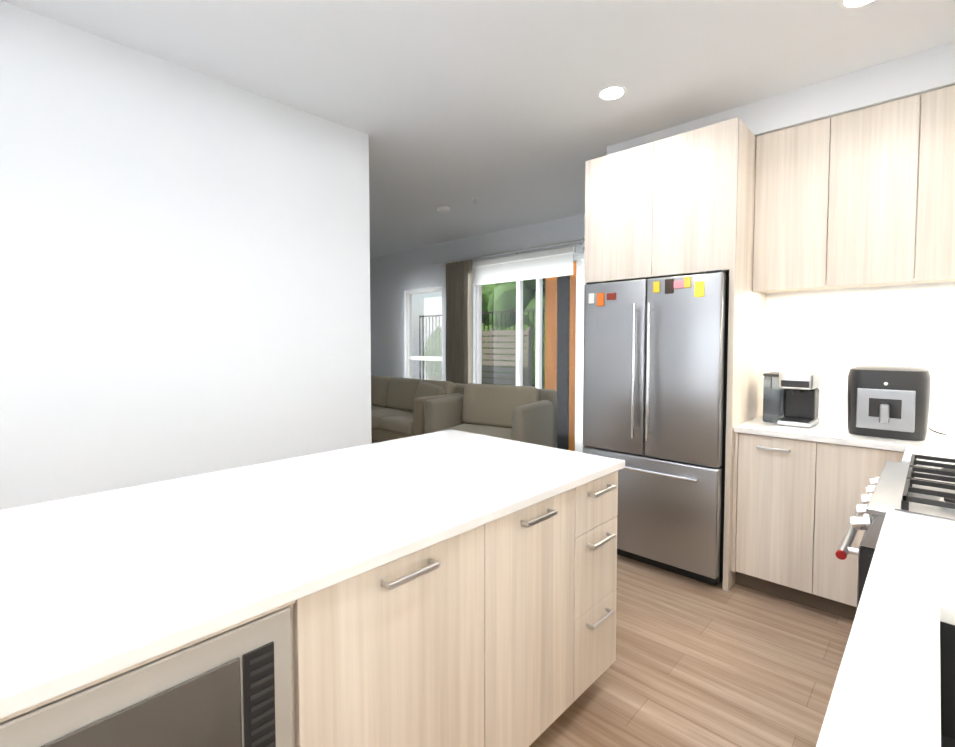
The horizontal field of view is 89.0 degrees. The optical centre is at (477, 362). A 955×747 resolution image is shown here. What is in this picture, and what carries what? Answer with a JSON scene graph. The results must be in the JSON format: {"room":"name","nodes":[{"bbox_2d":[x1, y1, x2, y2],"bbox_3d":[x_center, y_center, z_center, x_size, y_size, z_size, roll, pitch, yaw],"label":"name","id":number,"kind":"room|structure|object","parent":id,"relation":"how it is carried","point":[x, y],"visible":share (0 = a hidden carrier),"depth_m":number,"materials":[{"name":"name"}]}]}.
{"room":"kitchen","nodes":[
{"label":"kitchen","id":0,"kind":"room"},
{"bbox_2d":[0,0,355,509],"bbox_3d":[-2.196,-0.080,1.822,0.120,2.750,3.900,2,3,43],"label":"wall","id":1,"kind":"structure","parent":0,"point":[184,272],"depth_m":2.38,"materials":[{"name":"white paint"}]},
{"bbox_2d":[352,129,371,445],"bbox_3d":[-2.229,-0.198,4.630,4.030,2.750,0.120,2,3,43],"label":"wall","id":2,"kind":"structure","parent":0,"point":[360,140],"depth_m":3.23,"materials":[{"name":"white paint"}]},
{"bbox_2d":[370,214,584,382],"bbox_3d":[0.073,-0.273,6.388,4.960,2.750,0.120,2,3,43],"label":"wall","id":3,"kind":"structure","parent":0,"point":[394,277],"depth_m":7.11,"materials":[{"name":"white paint"}]},
{"bbox_2d":[406,287,442,380],"bbox_3d":[-0.776,-0.141,7.169,0.900,1.880,0.140,2,3,43],"label":"window","id":4,"kind":"structure","parent":3,"relation":"in","point":[409,339],"depth_m":7.26,"materials":[{"name":"white plastic"}]},
{"bbox_2d":[432,238,584,383],"bbox_3d":[0.571,-0.117,5.727,3.281,2.465,0.162,2,3,43],"label":"curtain","id":5,"kind":"object","parent":3,"relation":"attached to","point":[459,321],"visible":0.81,"depth_m":6.39,"materials":[{"name":"brown fabric"}]},
{"bbox_2d":[475,255,583,452],"bbox_3d":[0.909,-0.025,5.608,2.540,2.320,0.100,2,3,43],"label":"sliding glass door","id":6,"kind":"structure","parent":3,"relation":"in","point":[579,318],"depth_m":5.75,"materials":[{"name":"white plastic"}]},
{"bbox_2d":[472,246,575,285],"bbox_3d":[0.486,-1.138,5.841,1.580,0.315,0.046,2,3,43],"label":"roller blind","id":7,"kind":"object","parent":6,"relation":"attached to","point":[555,262],"visible":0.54,"depth_m":5.75,"materials":[{"name":"white fabric"}]},
{"bbox_2d":[580,252,584,278],"bbox_3d":[1.453,-1.029,4.931,0.920,0.275,0.046,2,3,43],"label":"roller blind","id":8,"kind":"object","parent":6,"relation":"attached to","point":[582,256],"visible":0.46,"depth_m":5.22,"materials":[{"name":"white fabric"}]},
{"bbox_2d":[1,0,954,257],"bbox_3d":[-1.406,-1.555,2.989,7.640,0.100,7.010,2,3,43],"label":"ceiling","id":9,"kind":"structure","parent":0,"point":[504,114],"depth_m":2.42,"materials":[{"name":"white paint"}]},
{"bbox_2d":[437,206,449,212],"bbox_3d":[-0.349,-1.572,4.997,0.136,0.036,0.136,2,3,43],"label":"smoke detector","id":10,"kind":"object","parent":9,"relation":"attached to","point":[443,209],"visible":1,"depth_m":4.96,"materials":[{"name":"white plastic"}]},
{"bbox_2d":[597,85,626,100],"bbox_3d":[0.742,-1.488,2.688,0.156,0.008,0.156,2,3,43],"label":"recessed light","id":11,"kind":"object","parent":9,"relation":"in","point":[612,92],"visible":1,"depth_m":2.68,"materials":[{"name":"white paint"}]},
{"bbox_2d":[839,0,876,8],"bbox_3d":[1.531,-1.456,1.929,0.156,0.008,0.156,2,3,43],"label":"recessed light","id":12,"kind":"object","parent":9,"relation":"in","point":[849,4],"visible":1,"depth_m":1.97,"materials":[{"name":"white paint"}]},
{"bbox_2d":[372,441,853,746],"bbox_3d":[-1.406,1.292,3.109,7.640,0.100,7.010,2,3,43],"label":"floor","id":13,"kind":"structure","parent":0,"point":[696,663],"depth_m":2.03,"materials":[{"name":"brown wood"}]},
{"bbox_2d":[0,465,624,746],"bbox_3d":[-0.417,0.867,1.572,0.992,0.880,1.837,2,3,43],"label":"kitchen island","id":14,"kind":"object","parent":13,"relation":"on","point":[451,588],"depth_m":1.14,"materials":[{"name":"brown wood"}]},
{"bbox_2d":[0,429,624,708],"bbox_3d":[-0.419,0.419,1.566,0.987,0.045,1.862,2,3,43],"label":"island countertop","id":15,"kind":"structure","parent":14,"relation":"on","point":[90,583],"depth_m":1.16,"materials":[{"name":"white stone"}]},
{"bbox_2d":[371,375,465,441],"bbox_3d":[-1.128,0.657,6.524,2.200,0.881,0.930,2,3,43],"label":"sofa","id":16,"kind":"object","parent":13,"relation":"on","point":[397,407],"visible":0.5,"depth_m":6.10,"materials":[{"name":"fabric"}]},
{"bbox_2d":[424,383,556,447],"bbox_3d":[0.148,0.703,5.209,1.160,0.901,0.910,1,3,31],"label":"armchair","id":17,"kind":"object","parent":13,"relation":"on","point":[526,414],"visible":0.52,"depth_m":5.18,"materials":[{"name":"fabric"}]},
{"bbox_2d":[583,270,728,585],"bbox_3d":[1.217,0.362,3.138,0.840,1.757,0.787,2,3,43],"label":"fridge","id":18,"kind":"object","parent":13,"relation":"on","point":[655,382],"visible":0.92,"depth_m":2.81,"materials":[{"name":"grey metal"}]},
{"bbox_2d":[583,117,765,590],"bbox_3d":[1.272,-0.042,3.178,0.920,2.560,0.661,2,3,43],"label":"tall cabinet","id":19,"kind":"object","parent":13,"relation":"on","point":[682,204],"visible":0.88,"depth_m":2.80,"materials":[{"name":"brown wood"}]},
{"bbox_2d":[731,431,818,607],"bbox_3d":[1.759,0.815,2.785,0.376,0.880,0.618,2,3,43],"label":"base cabinet","id":20,"kind":"object","parent":13,"relation":"on","point":[798,492],"depth_m":2.55,"materials":[{"name":"brown wood"}]},
{"bbox_2d":[733,415,954,450],"bbox_3d":[2.116,0.375,2.415,1.376,0.030,0.638,2,3,43],"label":"countertop","id":21,"kind":"structure","parent":20,"relation":"on","point":[825,431],"depth_m":2.43,"materials":[{"name":"white stone"}]},
{"bbox_2d":[763,369,819,427],"bbox_3d":[1.786,0.194,2.777,0.247,0.300,0.260,2,3,43],"label":"coffee maker","id":22,"kind":"object","parent":21,"relation":"on","point":[797,393],"visible":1,"depth_m":2.73,"materials":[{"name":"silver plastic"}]},
{"bbox_2d":[847,366,930,440],"bbox_3d":[2.046,0.192,2.427,0.310,0.335,0.370,2,3,43],"label":"air fryer","id":23,"kind":"object","parent":21,"relation":"on","point":[892,402],"visible":1,"depth_m":2.31,"materials":[{"name":"black plastic"}]},
{"bbox_2d":[815,443,902,618],"bbox_3d":[2.022,0.826,2.537,0.346,0.880,0.618,2,3,43],"label":"base cabinet","id":24,"kind":"object","parent":13,"relation":"on","point":[845,473],"depth_m":2.36,"materials":[{"name":"brown wood"}]},
{"bbox_2d":[899,443,954,464],"bbox_3d":[2.028,0.401,1.807,0.668,0.030,0.365,2,3,43],"label":"countertop","id":25,"kind":"structure","parent":24,"relation":"on","point":[907,451],"depth_m":2.04,"materials":[{"name":"white stone"}]},
{"bbox_2d":[835,454,954,607],"bbox_3d":[1.597,0.839,1.454,0.782,0.946,0.760,2,3,43],"label":"range","id":26,"kind":"object","parent":13,"relation":"on","point":[915,486],"visible":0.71,"depth_m":1.46,"materials":[{"name":"grey metal"}]},
{"bbox_2d":[607,41,954,154],"bbox_3d":[0.055,-1.322,0.845,2.320,0.185,5.650,2,3,43],"label":"wall","id":27,"kind":"structure","parent":0,"point":[928,70],"depth_m":2.52,"materials":[{"name":"white paint"}]},
{"bbox_2d":[764,282,954,430],"bbox_3d":[1.993,-0.131,3.035,2.440,2.750,0.120,2,3,43],"label":"wall","id":28,"kind":"structure","parent":0,"point":[833,337],"depth_m":2.75,"materials":[{"name":"white paint"}]},
{"bbox_2d":[816,510,954,746],"bbox_3d":[0.353,0.476,0.037,0.668,0.030,2.976,2,3,43],"label":"countertop","id":29,"kind":"structure","parent":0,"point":[887,691],"depth_m":0.75,"materials":[{"name":"white stone"}]},
{"bbox_2d":[943,615,954,746],"bbox_3d":[0.714,0.571,0.446,0.436,0.218,0.752,2,3,43],"label":"sink","id":30,"kind":"object","parent":29,"relation":"in","point":[948,620],"depth_m":0.85,"materials":[{"name":"black metal"}]},
{"bbox_3d":[0.983,-0.007,0.106,0.120,2.750,5.770,2,3,43],"label":"wall","id":31,"kind":"structure","parent":0,"visible":0},
{"bbox_2d":[753,117,832,292],"bbox_3d":[1.851,-0.868,2.827,0.353,0.880,0.328,2,3,43],"label":"upper cabinet","id":32,"kind":"object","parent":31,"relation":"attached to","point":[794,176],"depth_m":2.70,"materials":[{"name":"brown wood"}]},
{"bbox_2d":[829,93,924,288],"bbox_3d":[2.107,-0.857,2.585,0.353,0.880,0.328,2,3,43],"label":"upper cabinet","id":33,"kind":"object","parent":31,"relation":"attached to","point":[863,198],"depth_m":2.45,"materials":[{"name":"brown wood"}]},
{"bbox_2d":[917,85,954,283],"bbox_3d":[2.363,-0.847,2.343,0.352,0.880,0.328,2,3,43],"label":"upper cabinet","id":34,"kind":"object","parent":31,"relation":"attached to","point":[937,263],"depth_m":2.30,"materials":[{"name":"brown wood"}]},
{"label":"outside","id":35,"kind":"structure","parent":0,"visible":0},
{"bbox_3d":[4.137,1.021,9.988,17.000,0.100,10.608,2,3,43],"label":"ground","id":36,"kind":"structure","parent":35,"visible":0},
{"bbox_2d":[424,326,441,379],"label":"bush","id":37,"kind":"object","parent":36,"relation":"on","point":[434,344],"depth_m":12.17,"materials":[{"name":"plant"}]},
{"bbox_2d":[419,309,544,388],"bbox_3d":[2.567,0.012,8.290,11.009,2.020,0.030,2,3,43],"label":"railing","id":38,"kind":"object","parent":36,"relation":"on","point":[527,310],"depth_m":10.22,"materials":[{"name":"black metal"}]},
{"bbox_2d":[482,323,515,359],"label":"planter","id":39,"kind":"object","parent":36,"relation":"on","point":[512,328],"depth_m":10.74,"materials":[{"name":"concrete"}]},
{"bbox_2d":[482,327,531,385],"bbox_3d":[0.256,0.209,8.598,1.680,1.640,0.090,2,3,43],"label":"fence","id":40,"kind":"object","parent":36,"relation":"on","point":[527,351],"depth_m":8.32,"materials":[{"name":"beige wood"}]},
{"bbox_2d":[482,278,545,327],"bbox_3d":[4.820,-2.269,10.446,14.264,6.443,4.652,2,3,43],"label":"tree","id":41,"kind":"object","parent":36,"relation":"on","point":[499,297],"depth_m":11.91,"materials":[{"name":"green plant"}]},
{"bbox_2d":[533,328,535,386],"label":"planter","id":42,"kind":"object","parent":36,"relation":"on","point":[534,369],"depth_m":10.00,"materials":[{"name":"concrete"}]},
{"bbox_2d":[543,321,544,388],"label":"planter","id":43,"kind":"object","parent":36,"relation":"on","point":[544,321],"depth_m":9.77,"materials":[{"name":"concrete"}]},
{"bbox_2d":[545,262,575,450],"bbox_3d":[1.230,-0.490,6.438,0.500,3.220,0.465,2,3,43],"label":"patio post","id":44,"kind":"object","parent":36,"relation":"on","point":[557,370],"depth_m":6.26,"materials":[{"name":"brown wood"}]}
]}

